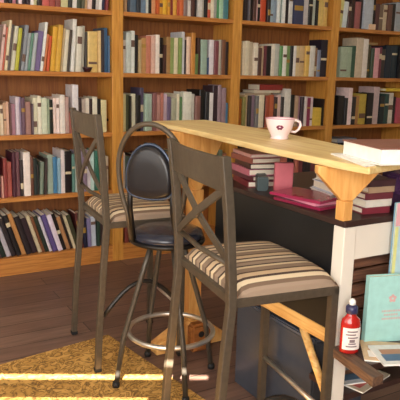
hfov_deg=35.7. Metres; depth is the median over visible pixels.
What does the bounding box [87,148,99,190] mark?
book
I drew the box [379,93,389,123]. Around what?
book
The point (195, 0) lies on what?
book
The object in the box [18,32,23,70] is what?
book
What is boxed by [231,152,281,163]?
book
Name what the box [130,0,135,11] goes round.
book
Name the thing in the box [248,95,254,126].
book
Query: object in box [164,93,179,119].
book
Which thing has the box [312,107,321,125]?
book
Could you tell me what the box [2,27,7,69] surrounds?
book
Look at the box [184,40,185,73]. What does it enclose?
book
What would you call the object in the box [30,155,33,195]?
book
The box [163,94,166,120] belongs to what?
book
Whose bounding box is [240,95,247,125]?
book
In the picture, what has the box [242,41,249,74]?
book
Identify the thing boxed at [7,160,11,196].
book
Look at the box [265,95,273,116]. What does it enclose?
book
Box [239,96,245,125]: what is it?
book
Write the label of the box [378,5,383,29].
book
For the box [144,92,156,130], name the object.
book
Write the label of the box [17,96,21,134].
book
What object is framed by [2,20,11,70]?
book
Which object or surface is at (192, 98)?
book
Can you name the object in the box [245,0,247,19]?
book
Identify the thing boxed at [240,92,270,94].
book
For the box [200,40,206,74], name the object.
book
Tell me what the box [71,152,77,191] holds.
book
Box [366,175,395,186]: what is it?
book
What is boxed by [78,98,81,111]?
book
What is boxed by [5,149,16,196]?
book
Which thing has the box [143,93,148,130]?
book
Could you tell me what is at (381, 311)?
book
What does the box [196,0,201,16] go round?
book
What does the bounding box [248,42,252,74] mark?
book
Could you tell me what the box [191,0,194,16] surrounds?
book
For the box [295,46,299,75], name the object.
book
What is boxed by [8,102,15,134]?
book
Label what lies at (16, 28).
book
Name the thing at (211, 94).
book
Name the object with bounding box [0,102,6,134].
book
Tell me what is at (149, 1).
book
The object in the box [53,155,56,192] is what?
book
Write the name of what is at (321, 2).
book
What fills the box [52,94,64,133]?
book
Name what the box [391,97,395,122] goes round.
book
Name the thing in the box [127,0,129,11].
book
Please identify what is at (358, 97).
book
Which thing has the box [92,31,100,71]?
book
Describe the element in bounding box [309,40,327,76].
book
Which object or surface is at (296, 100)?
book
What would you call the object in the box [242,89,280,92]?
book
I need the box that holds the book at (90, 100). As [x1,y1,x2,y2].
[89,99,91,113]
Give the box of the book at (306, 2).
[303,0,308,24]
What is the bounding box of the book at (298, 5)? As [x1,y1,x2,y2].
[292,0,303,24]
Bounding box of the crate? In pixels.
[351,253,389,333]
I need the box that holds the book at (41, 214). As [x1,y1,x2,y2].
[33,208,57,251]
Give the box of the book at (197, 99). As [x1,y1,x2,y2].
[194,95,200,119]
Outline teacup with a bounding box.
[265,117,301,139]
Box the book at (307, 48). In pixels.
[303,46,309,76]
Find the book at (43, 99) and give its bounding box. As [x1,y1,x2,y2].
[41,97,47,133]
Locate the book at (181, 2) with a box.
[179,0,183,15]
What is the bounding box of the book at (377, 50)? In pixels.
[373,48,379,77]
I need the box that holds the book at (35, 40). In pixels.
[30,33,37,70]
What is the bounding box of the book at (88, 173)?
[85,149,90,188]
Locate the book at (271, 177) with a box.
[232,169,273,180]
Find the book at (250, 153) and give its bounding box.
[233,148,280,157]
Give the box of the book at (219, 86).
[208,84,220,121]
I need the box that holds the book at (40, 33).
[32,31,43,70]
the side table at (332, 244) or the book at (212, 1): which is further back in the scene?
the book at (212, 1)
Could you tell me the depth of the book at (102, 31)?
3.70 m
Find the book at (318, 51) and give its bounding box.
[316,50,320,76]
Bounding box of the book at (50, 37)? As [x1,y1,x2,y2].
[45,36,51,70]
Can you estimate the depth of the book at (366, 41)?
4.77 m
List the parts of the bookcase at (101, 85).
panel, shelf, shelf, shelf, shelf, shelf, panel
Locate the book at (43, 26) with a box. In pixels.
[38,22,47,70]
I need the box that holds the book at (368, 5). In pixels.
[361,0,373,28]
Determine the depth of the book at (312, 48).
4.51 m
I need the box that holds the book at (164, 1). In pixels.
[163,0,166,14]
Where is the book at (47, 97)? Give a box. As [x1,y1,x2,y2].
[44,96,55,133]
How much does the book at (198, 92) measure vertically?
0.260 m
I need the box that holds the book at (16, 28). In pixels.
[10,26,18,70]
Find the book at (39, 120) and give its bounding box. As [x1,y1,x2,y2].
[30,95,41,133]
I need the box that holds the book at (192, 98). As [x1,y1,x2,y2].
[191,94,194,119]
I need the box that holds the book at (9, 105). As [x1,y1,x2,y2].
[8,103,11,134]
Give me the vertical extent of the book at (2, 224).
0.241 m
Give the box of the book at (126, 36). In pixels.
[123,33,130,72]
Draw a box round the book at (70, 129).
[69,111,71,132]
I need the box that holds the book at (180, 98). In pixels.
[179,97,181,119]
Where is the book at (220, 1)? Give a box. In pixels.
[219,0,222,18]
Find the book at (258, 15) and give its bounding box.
[257,0,260,20]
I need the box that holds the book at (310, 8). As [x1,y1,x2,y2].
[307,0,312,24]
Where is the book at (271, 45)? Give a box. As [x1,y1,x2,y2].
[259,44,274,75]
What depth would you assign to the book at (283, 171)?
2.14 m
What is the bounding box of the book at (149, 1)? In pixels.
[148,0,151,12]
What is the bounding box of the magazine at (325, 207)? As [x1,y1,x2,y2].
[274,196,335,210]
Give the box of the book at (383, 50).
[380,49,385,77]
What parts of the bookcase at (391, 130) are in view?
panel, shelf, shelf, shelf, panel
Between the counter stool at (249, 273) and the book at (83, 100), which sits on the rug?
the counter stool at (249, 273)
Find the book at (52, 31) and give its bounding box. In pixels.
[47,27,57,70]
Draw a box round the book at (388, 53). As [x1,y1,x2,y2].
[371,46,391,77]
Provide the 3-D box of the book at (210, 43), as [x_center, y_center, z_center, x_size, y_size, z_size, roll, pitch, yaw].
[0.040,-0.958,4.164,0.038,0.224,0.150,-5,14,-30]
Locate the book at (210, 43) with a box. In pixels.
[207,40,213,74]
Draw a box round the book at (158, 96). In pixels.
[157,95,159,130]
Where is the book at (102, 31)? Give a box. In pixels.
[93,30,104,72]
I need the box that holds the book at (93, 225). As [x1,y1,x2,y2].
[85,211,95,245]
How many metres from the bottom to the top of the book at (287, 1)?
0.233 m
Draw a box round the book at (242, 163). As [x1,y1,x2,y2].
[235,159,273,169]
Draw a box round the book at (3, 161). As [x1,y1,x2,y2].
[0,155,7,197]
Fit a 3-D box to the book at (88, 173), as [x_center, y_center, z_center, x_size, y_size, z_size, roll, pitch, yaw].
[-0.727,-0.194,3.887,0.025,0.247,0.172,-5,14,-30]
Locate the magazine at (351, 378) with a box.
[344,367,365,385]
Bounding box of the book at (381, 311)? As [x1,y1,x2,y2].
[361,273,399,341]
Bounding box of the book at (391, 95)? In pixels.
[380,92,393,123]
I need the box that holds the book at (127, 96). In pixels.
[126,95,128,130]
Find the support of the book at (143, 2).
on the bookcase at (143, 24)
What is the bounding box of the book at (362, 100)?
[353,93,366,123]
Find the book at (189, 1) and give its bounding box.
[187,0,190,15]
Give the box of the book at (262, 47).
[258,46,263,75]
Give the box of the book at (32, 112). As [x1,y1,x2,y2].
[30,103,33,134]
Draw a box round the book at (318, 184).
[312,179,332,193]
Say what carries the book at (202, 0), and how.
on the bookcase at (143, 24)
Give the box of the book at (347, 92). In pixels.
[336,87,352,124]
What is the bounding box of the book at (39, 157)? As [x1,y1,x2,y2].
[37,155,47,194]
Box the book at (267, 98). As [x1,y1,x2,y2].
[264,96,269,126]
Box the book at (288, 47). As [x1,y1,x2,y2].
[286,46,289,75]
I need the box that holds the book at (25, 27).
[19,25,28,70]
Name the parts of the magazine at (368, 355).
panel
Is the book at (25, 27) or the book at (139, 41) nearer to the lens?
the book at (25, 27)
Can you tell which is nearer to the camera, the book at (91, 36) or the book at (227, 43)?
the book at (91, 36)
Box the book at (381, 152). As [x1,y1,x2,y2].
[341,139,399,165]
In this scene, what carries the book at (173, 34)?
on the bookcase at (143, 24)
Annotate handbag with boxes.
[382,169,399,209]
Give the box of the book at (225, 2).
[223,0,228,18]
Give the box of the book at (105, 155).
[105,155,107,180]
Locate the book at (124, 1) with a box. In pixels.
[123,0,126,11]
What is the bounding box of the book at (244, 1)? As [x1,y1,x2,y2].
[242,0,245,19]
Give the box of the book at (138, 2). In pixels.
[136,0,140,12]
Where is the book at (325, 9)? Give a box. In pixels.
[322,0,327,25]
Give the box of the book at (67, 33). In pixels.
[62,30,69,71]
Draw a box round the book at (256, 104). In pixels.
[253,96,258,127]
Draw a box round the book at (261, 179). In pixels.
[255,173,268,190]
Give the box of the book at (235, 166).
[231,162,273,175]
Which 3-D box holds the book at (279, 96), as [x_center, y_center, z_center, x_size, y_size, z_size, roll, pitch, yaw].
[0.523,-0.656,4.531,0.035,0.227,0.169,-5,14,-30]
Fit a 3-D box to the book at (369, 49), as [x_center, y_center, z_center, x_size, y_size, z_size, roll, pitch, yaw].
[1.271,-1.085,4.856,0.031,0.248,0.141,-5,14,-30]
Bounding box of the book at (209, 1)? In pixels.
[207,0,210,17]
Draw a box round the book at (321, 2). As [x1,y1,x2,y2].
[318,0,323,25]
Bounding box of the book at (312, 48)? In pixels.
[308,46,315,76]
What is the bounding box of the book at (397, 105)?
[394,97,399,122]
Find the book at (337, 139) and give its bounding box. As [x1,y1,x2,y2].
[332,136,356,142]
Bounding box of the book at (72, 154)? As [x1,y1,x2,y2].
[71,153,74,191]
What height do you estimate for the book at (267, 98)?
0.220 m
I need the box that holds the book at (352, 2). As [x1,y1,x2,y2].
[345,0,355,27]
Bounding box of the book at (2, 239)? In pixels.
[0,227,10,256]
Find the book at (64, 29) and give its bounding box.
[60,28,65,71]
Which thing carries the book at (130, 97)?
on the bookcase at (143, 24)
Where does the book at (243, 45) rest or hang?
on the bookcase at (284, 34)
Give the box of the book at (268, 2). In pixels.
[265,0,270,21]
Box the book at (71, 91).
[65,84,78,110]
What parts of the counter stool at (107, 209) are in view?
leg, rail, rail, leg, seat frame, leg, leg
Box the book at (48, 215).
[41,209,62,250]
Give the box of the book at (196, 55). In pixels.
[195,54,197,73]
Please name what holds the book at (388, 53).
on the bookcase at (391, 130)
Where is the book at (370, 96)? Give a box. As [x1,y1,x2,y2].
[356,92,373,123]
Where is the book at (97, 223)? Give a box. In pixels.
[95,219,99,245]
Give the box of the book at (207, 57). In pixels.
[207,57,208,74]
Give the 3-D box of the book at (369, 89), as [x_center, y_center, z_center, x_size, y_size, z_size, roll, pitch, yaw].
[1.353,-0.766,4.994,0.065,0.291,0.171,-5,14,-30]
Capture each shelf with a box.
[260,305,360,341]
[309,366,399,399]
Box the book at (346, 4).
[342,1,348,27]
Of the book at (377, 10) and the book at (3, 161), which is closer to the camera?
the book at (3, 161)
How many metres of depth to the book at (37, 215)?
3.76 m
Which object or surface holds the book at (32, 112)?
on the bookcase at (101, 85)
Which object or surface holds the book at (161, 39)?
on the bookcase at (143, 24)
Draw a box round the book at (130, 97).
[129,96,131,128]
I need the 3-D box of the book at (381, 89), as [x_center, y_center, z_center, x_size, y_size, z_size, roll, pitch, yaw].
[1.534,-0.903,5.067,0.200,0.024,0.150,-5,14,-30]
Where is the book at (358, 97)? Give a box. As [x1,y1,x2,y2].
[352,95,359,123]
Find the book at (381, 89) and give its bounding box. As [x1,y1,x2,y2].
[380,88,399,90]
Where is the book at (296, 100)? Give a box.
[293,96,298,126]
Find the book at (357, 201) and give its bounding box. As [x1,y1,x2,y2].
[353,197,391,207]
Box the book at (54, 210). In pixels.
[52,209,72,248]
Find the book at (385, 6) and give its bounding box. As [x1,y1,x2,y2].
[382,5,387,30]
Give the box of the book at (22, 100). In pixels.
[20,97,25,134]
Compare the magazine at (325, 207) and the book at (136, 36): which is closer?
the magazine at (325, 207)
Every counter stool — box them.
[69,107,185,372]
[161,138,338,399]
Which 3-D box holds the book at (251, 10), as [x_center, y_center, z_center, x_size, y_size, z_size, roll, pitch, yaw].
[0.307,-1.333,4.233,0.023,0.223,0.163,-5,14,-30]
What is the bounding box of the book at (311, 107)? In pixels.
[301,96,312,125]
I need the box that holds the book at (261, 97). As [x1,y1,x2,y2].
[255,95,264,127]
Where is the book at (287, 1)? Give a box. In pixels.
[285,0,288,22]
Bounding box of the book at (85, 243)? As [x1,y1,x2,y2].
[75,210,87,247]
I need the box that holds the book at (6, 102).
[0,100,9,134]
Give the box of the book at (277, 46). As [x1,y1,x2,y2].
[274,44,279,75]
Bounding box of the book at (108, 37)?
[107,36,109,72]
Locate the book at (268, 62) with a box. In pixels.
[266,46,270,75]
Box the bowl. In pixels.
[82,67,92,71]
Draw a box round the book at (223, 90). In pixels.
[220,88,225,122]
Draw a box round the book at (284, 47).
[282,46,286,75]
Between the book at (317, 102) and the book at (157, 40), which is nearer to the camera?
the book at (157, 40)
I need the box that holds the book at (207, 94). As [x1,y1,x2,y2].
[204,92,209,119]
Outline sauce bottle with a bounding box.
[339,298,360,353]
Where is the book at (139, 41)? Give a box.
[138,40,140,72]
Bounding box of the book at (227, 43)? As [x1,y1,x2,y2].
[225,42,228,74]
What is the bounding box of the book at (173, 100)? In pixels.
[171,97,176,120]
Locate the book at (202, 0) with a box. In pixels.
[202,0,203,16]
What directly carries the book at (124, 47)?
on the bookcase at (143, 24)
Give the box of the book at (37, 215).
[32,211,51,250]
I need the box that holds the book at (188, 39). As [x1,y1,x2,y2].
[185,37,190,73]
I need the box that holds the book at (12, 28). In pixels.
[7,24,13,70]
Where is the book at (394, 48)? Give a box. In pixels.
[390,46,397,77]
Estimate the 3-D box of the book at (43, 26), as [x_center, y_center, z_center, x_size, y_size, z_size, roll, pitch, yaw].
[-0.919,-0.885,3.587,0.054,0.274,0.133,-5,14,-30]
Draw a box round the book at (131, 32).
[123,31,134,72]
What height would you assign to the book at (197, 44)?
0.232 m
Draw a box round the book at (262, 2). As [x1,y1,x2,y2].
[260,0,265,21]
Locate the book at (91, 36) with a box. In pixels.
[86,31,96,71]
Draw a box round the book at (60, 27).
[50,24,62,71]
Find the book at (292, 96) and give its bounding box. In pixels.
[290,95,294,117]
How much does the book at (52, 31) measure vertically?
0.252 m
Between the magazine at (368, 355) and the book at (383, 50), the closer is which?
the magazine at (368, 355)
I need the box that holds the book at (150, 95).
[145,93,151,130]
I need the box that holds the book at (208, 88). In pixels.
[203,85,217,121]
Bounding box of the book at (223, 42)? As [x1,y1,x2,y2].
[220,40,225,74]
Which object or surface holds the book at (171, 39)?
on the bookcase at (143, 24)
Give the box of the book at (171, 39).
[170,38,173,73]
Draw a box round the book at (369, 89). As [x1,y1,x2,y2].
[359,86,379,123]
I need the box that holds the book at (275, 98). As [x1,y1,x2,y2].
[273,97,277,116]
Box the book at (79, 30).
[74,26,82,71]
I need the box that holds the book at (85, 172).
[80,148,86,191]
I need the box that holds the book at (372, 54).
[369,48,374,77]
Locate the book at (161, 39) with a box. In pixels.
[159,38,162,73]
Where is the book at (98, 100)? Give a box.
[97,99,100,114]
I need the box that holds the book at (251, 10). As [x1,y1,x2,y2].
[250,0,252,20]
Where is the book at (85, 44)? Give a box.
[84,32,86,66]
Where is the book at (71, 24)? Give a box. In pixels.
[64,19,76,71]
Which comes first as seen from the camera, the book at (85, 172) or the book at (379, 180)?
the book at (379, 180)
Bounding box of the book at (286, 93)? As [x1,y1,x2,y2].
[273,88,290,116]
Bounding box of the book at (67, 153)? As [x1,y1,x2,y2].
[60,148,71,192]
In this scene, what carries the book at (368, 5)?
on the bookcase at (391, 130)
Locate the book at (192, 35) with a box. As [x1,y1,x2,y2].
[185,33,195,73]
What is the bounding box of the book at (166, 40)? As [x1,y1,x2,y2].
[160,37,170,73]
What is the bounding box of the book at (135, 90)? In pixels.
[130,87,143,130]
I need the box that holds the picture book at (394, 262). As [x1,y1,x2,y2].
[388,202,399,273]
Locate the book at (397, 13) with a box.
[382,2,399,31]
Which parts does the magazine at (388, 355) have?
panel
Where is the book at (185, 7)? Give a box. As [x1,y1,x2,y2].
[183,0,187,15]
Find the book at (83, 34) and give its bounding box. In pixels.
[79,26,84,71]
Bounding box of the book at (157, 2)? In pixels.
[155,0,159,13]
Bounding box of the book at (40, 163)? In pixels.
[37,159,43,193]
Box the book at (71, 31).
[67,30,72,71]
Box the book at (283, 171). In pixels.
[273,162,293,190]
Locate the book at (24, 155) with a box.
[15,148,30,195]
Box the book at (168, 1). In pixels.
[166,0,169,14]
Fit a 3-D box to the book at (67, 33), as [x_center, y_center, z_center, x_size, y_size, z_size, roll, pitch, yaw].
[-0.817,-0.880,3.663,0.047,0.238,0.175,-5,14,-30]
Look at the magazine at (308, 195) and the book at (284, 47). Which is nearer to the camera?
the magazine at (308, 195)
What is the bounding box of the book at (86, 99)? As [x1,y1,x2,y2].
[78,97,88,113]
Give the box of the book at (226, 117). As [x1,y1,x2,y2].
[225,103,227,122]
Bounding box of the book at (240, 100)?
[238,99,241,124]
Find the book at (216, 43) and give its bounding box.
[213,41,218,74]
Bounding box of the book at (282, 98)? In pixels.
[280,97,283,116]
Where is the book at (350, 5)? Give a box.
[346,4,351,27]
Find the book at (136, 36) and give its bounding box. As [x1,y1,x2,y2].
[135,35,137,72]
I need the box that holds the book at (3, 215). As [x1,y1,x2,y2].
[0,210,20,255]
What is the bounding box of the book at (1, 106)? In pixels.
[0,104,3,134]
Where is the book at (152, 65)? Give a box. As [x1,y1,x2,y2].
[150,36,155,73]
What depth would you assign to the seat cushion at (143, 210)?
2.54 m
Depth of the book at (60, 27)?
3.58 m
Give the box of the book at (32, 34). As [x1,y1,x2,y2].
[27,33,33,70]
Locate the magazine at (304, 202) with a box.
[280,196,335,206]
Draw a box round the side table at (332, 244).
[215,171,399,399]
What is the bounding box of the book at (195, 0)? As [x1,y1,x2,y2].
[194,0,196,16]
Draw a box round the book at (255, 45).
[252,43,257,75]
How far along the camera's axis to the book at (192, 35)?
4.01 m
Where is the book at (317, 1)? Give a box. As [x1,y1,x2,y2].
[314,0,318,25]
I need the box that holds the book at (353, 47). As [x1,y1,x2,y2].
[339,46,355,76]
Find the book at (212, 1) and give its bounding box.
[210,0,213,17]
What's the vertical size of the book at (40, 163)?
0.196 m
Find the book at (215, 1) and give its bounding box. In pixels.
[214,0,216,17]
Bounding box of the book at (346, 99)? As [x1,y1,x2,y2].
[343,98,347,124]
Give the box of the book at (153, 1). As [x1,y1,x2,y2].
[151,0,154,13]
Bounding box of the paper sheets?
[331,153,375,166]
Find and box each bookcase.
[0,0,119,276]
[119,0,239,259]
[234,0,338,161]
[329,0,399,174]
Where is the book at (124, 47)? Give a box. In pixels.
[123,40,125,72]
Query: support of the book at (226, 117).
on the bookcase at (143, 24)
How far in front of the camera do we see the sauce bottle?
1.77 m
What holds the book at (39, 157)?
on the bookcase at (101, 85)
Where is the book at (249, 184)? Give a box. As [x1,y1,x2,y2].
[233,174,272,187]
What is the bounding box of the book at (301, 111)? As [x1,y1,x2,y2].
[299,97,303,125]
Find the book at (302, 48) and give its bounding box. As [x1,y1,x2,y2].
[298,46,304,75]
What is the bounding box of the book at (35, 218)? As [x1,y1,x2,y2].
[27,210,48,251]
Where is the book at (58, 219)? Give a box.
[52,211,69,248]
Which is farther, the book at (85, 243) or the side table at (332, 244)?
the book at (85, 243)
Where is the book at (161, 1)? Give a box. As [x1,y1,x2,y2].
[160,0,162,13]
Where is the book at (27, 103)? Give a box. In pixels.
[25,101,30,133]
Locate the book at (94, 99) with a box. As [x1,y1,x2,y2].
[83,96,96,114]
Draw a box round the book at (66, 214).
[61,210,75,244]
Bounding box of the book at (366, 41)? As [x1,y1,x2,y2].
[361,39,368,77]
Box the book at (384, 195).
[357,192,392,199]
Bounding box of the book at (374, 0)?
[372,0,375,23]
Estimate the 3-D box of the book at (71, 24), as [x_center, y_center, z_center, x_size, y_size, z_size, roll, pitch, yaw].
[-0.777,-0.916,3.685,0.047,0.301,0.160,-5,14,-30]
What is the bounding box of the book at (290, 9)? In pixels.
[288,0,292,23]
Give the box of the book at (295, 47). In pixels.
[292,46,296,75]
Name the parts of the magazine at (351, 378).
panel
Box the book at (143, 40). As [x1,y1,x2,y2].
[138,38,145,72]
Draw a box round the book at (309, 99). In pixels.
[306,98,310,125]
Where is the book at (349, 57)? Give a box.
[346,47,351,76]
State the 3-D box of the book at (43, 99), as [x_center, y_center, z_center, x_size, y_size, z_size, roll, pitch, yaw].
[-0.946,-0.504,3.681,0.034,0.209,0.163,-5,14,-30]
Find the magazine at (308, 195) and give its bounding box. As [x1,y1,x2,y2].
[270,187,337,203]
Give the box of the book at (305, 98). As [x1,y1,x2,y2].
[300,96,307,125]
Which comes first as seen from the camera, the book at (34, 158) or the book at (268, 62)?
the book at (34, 158)
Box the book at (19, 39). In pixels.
[14,28,22,70]
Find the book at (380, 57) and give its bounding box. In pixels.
[371,47,382,77]
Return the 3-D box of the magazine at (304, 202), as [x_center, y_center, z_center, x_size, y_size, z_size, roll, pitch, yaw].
[0.359,-0.009,2.018,0.140,0.009,0.200,-6,14,-32]
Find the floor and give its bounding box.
[0,253,399,399]
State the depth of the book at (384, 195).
1.86 m
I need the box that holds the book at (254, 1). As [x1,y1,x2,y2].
[252,0,256,20]
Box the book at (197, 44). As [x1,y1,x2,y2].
[195,38,200,73]
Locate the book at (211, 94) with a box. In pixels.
[209,93,212,120]
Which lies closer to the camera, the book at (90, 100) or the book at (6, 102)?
the book at (6, 102)
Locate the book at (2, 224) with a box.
[0,216,15,256]
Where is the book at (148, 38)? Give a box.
[138,36,150,72]
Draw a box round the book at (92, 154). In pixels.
[86,149,93,189]
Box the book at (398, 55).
[385,45,399,77]
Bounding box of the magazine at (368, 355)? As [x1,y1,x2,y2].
[359,340,399,361]
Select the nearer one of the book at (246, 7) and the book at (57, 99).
the book at (57, 99)
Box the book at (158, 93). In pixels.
[152,92,163,120]
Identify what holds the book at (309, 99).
on the bookcase at (284, 34)
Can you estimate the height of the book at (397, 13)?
0.219 m
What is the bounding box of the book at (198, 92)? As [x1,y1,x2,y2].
[187,89,204,119]
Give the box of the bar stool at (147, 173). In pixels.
[112,121,214,399]
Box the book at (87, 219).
[84,215,91,246]
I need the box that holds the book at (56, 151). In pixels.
[52,147,64,192]
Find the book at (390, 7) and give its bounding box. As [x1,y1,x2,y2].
[386,5,392,30]
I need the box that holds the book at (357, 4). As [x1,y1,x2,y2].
[354,2,360,28]
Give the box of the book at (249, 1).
[247,0,250,20]
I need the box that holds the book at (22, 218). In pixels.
[16,212,36,252]
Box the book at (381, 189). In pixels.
[361,186,394,193]
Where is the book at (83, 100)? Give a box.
[81,98,85,112]
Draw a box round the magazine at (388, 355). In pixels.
[368,345,399,365]
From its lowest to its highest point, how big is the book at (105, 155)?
0.211 m
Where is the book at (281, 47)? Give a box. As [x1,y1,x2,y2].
[278,46,282,75]
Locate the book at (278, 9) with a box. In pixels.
[276,0,280,22]
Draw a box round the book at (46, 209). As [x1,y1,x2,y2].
[44,208,65,249]
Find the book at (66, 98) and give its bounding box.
[65,97,68,132]
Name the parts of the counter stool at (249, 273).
leg, rail, rail, leg, seat frame, leg, leg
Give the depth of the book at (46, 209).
3.80 m
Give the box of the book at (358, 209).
[352,204,389,214]
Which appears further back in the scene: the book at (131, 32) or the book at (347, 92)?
the book at (347, 92)
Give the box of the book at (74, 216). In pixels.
[67,208,83,247]
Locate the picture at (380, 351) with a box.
[378,349,399,353]
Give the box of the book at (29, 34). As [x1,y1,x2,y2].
[24,33,30,70]
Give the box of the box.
[368,24,375,29]
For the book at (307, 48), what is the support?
on the bookcase at (284, 34)
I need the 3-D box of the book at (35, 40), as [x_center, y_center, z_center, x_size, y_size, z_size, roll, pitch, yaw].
[-0.971,-0.850,3.565,0.050,0.212,0.150,-5,14,-30]
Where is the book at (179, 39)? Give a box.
[178,38,182,73]
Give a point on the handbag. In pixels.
(395, 174)
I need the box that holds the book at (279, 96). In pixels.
[271,94,280,116]
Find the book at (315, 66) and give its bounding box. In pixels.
[314,48,317,76]
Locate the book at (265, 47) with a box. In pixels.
[263,46,266,75]
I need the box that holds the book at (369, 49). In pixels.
[366,45,370,77]
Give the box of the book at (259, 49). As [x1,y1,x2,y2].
[257,48,261,75]
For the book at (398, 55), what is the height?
0.262 m
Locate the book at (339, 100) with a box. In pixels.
[333,95,344,124]
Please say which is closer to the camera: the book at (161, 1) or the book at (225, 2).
the book at (161, 1)
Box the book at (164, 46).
[162,45,166,73]
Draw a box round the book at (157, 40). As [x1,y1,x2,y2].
[146,35,159,73]
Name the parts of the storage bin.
lid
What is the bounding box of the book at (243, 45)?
[240,42,245,74]
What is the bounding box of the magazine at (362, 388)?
[346,370,389,393]
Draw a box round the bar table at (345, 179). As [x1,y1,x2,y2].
[151,120,399,354]
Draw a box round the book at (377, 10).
[374,4,379,29]
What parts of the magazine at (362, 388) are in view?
panel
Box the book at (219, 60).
[214,40,220,74]
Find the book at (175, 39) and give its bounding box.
[174,38,177,73]
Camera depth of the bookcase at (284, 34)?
4.57 m
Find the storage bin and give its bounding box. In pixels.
[235,305,360,399]
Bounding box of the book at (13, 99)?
[9,96,19,134]
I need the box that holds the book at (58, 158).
[56,156,60,192]
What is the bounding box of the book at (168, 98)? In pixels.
[167,96,170,129]
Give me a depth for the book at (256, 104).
4.35 m
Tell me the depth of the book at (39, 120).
3.60 m
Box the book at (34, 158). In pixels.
[33,157,37,194]
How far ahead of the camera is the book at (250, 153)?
2.25 m
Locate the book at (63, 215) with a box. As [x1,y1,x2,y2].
[57,210,75,247]
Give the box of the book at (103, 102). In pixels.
[101,99,106,131]
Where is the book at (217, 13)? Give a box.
[216,0,218,17]
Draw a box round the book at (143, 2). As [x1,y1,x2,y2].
[141,0,145,12]
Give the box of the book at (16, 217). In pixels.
[10,210,31,254]
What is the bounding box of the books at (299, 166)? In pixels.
[0,0,343,257]
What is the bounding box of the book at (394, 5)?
[384,4,395,30]
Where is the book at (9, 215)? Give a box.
[0,207,25,254]
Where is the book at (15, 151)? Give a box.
[10,149,19,195]
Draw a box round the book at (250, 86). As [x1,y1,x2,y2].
[248,84,282,89]
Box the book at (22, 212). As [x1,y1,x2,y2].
[19,210,41,252]
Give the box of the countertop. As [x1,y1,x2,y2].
[152,120,399,174]
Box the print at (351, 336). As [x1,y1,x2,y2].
[346,331,357,347]
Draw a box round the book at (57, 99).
[48,96,59,133]
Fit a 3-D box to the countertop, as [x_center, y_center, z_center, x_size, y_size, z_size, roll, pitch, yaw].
[0.230,-0.221,2.250,0.318,0.020,1.404,-5,13,-26]
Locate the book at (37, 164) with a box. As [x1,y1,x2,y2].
[37,164,38,194]
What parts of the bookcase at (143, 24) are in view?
panel, shelf, panel, shelf, shelf, shelf, panel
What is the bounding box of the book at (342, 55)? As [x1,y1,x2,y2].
[336,47,347,76]
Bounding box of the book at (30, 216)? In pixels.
[24,211,44,251]
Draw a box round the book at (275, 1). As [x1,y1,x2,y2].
[273,0,276,22]
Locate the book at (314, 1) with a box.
[312,0,315,24]
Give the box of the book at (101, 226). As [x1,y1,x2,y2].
[100,223,102,244]
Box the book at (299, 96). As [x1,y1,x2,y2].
[297,96,299,125]
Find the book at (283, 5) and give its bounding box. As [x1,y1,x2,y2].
[281,0,285,22]
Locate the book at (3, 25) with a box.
[0,24,5,69]
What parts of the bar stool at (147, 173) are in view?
post, leg, leg, seat, post, leg, leg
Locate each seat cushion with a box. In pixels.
[85,193,185,221]
[184,241,337,298]
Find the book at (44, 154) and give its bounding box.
[39,151,52,193]
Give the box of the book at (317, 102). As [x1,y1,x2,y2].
[313,98,324,125]
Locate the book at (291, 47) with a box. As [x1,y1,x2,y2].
[289,46,293,75]
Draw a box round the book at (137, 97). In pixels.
[135,94,140,130]
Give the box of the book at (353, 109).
[350,97,356,124]
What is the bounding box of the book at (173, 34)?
[170,32,184,73]
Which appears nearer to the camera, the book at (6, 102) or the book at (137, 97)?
the book at (6, 102)
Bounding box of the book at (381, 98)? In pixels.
[377,96,384,123]
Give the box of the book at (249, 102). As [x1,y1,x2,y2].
[247,96,251,126]
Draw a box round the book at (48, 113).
[47,99,49,133]
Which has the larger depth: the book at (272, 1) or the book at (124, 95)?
the book at (272, 1)
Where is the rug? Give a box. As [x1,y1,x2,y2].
[0,335,204,399]
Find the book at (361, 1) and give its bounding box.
[356,0,362,28]
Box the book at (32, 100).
[25,96,37,133]
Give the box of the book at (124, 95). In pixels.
[123,94,125,131]
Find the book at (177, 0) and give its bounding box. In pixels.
[177,0,178,15]
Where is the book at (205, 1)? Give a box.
[204,0,207,17]
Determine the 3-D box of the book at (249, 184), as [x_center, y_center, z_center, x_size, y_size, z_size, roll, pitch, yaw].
[0.208,-0.074,2.322,0.120,0.022,0.170,-2,12,-15]
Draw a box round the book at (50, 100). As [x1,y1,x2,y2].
[49,99,52,133]
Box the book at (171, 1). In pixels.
[170,0,172,14]
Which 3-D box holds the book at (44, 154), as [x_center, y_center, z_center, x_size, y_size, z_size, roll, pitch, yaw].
[-0.935,-0.168,3.771,0.035,0.234,0.168,-5,14,-30]
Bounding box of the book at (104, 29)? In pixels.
[93,28,107,72]
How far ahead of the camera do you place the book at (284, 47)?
4.38 m
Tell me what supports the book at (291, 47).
on the bookcase at (284, 34)
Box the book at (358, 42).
[342,38,363,77]
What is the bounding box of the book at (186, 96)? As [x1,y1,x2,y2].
[174,91,191,119]
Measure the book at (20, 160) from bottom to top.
0.213 m
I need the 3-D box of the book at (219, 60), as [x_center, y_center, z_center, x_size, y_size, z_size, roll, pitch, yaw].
[0.089,-0.966,4.203,0.022,0.227,0.172,-5,14,-30]
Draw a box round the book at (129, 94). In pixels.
[123,93,134,125]
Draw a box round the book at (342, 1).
[339,0,344,26]
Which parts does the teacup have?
handle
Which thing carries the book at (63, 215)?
on the bookcase at (101, 85)
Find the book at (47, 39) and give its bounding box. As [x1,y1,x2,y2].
[43,34,48,70]
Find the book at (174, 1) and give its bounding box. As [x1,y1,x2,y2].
[173,0,176,14]
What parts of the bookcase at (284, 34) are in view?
panel, panel, shelf, shelf, shelf, panel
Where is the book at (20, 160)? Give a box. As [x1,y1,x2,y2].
[19,158,23,195]
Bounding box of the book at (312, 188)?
[310,187,333,195]
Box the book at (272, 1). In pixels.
[270,0,273,21]

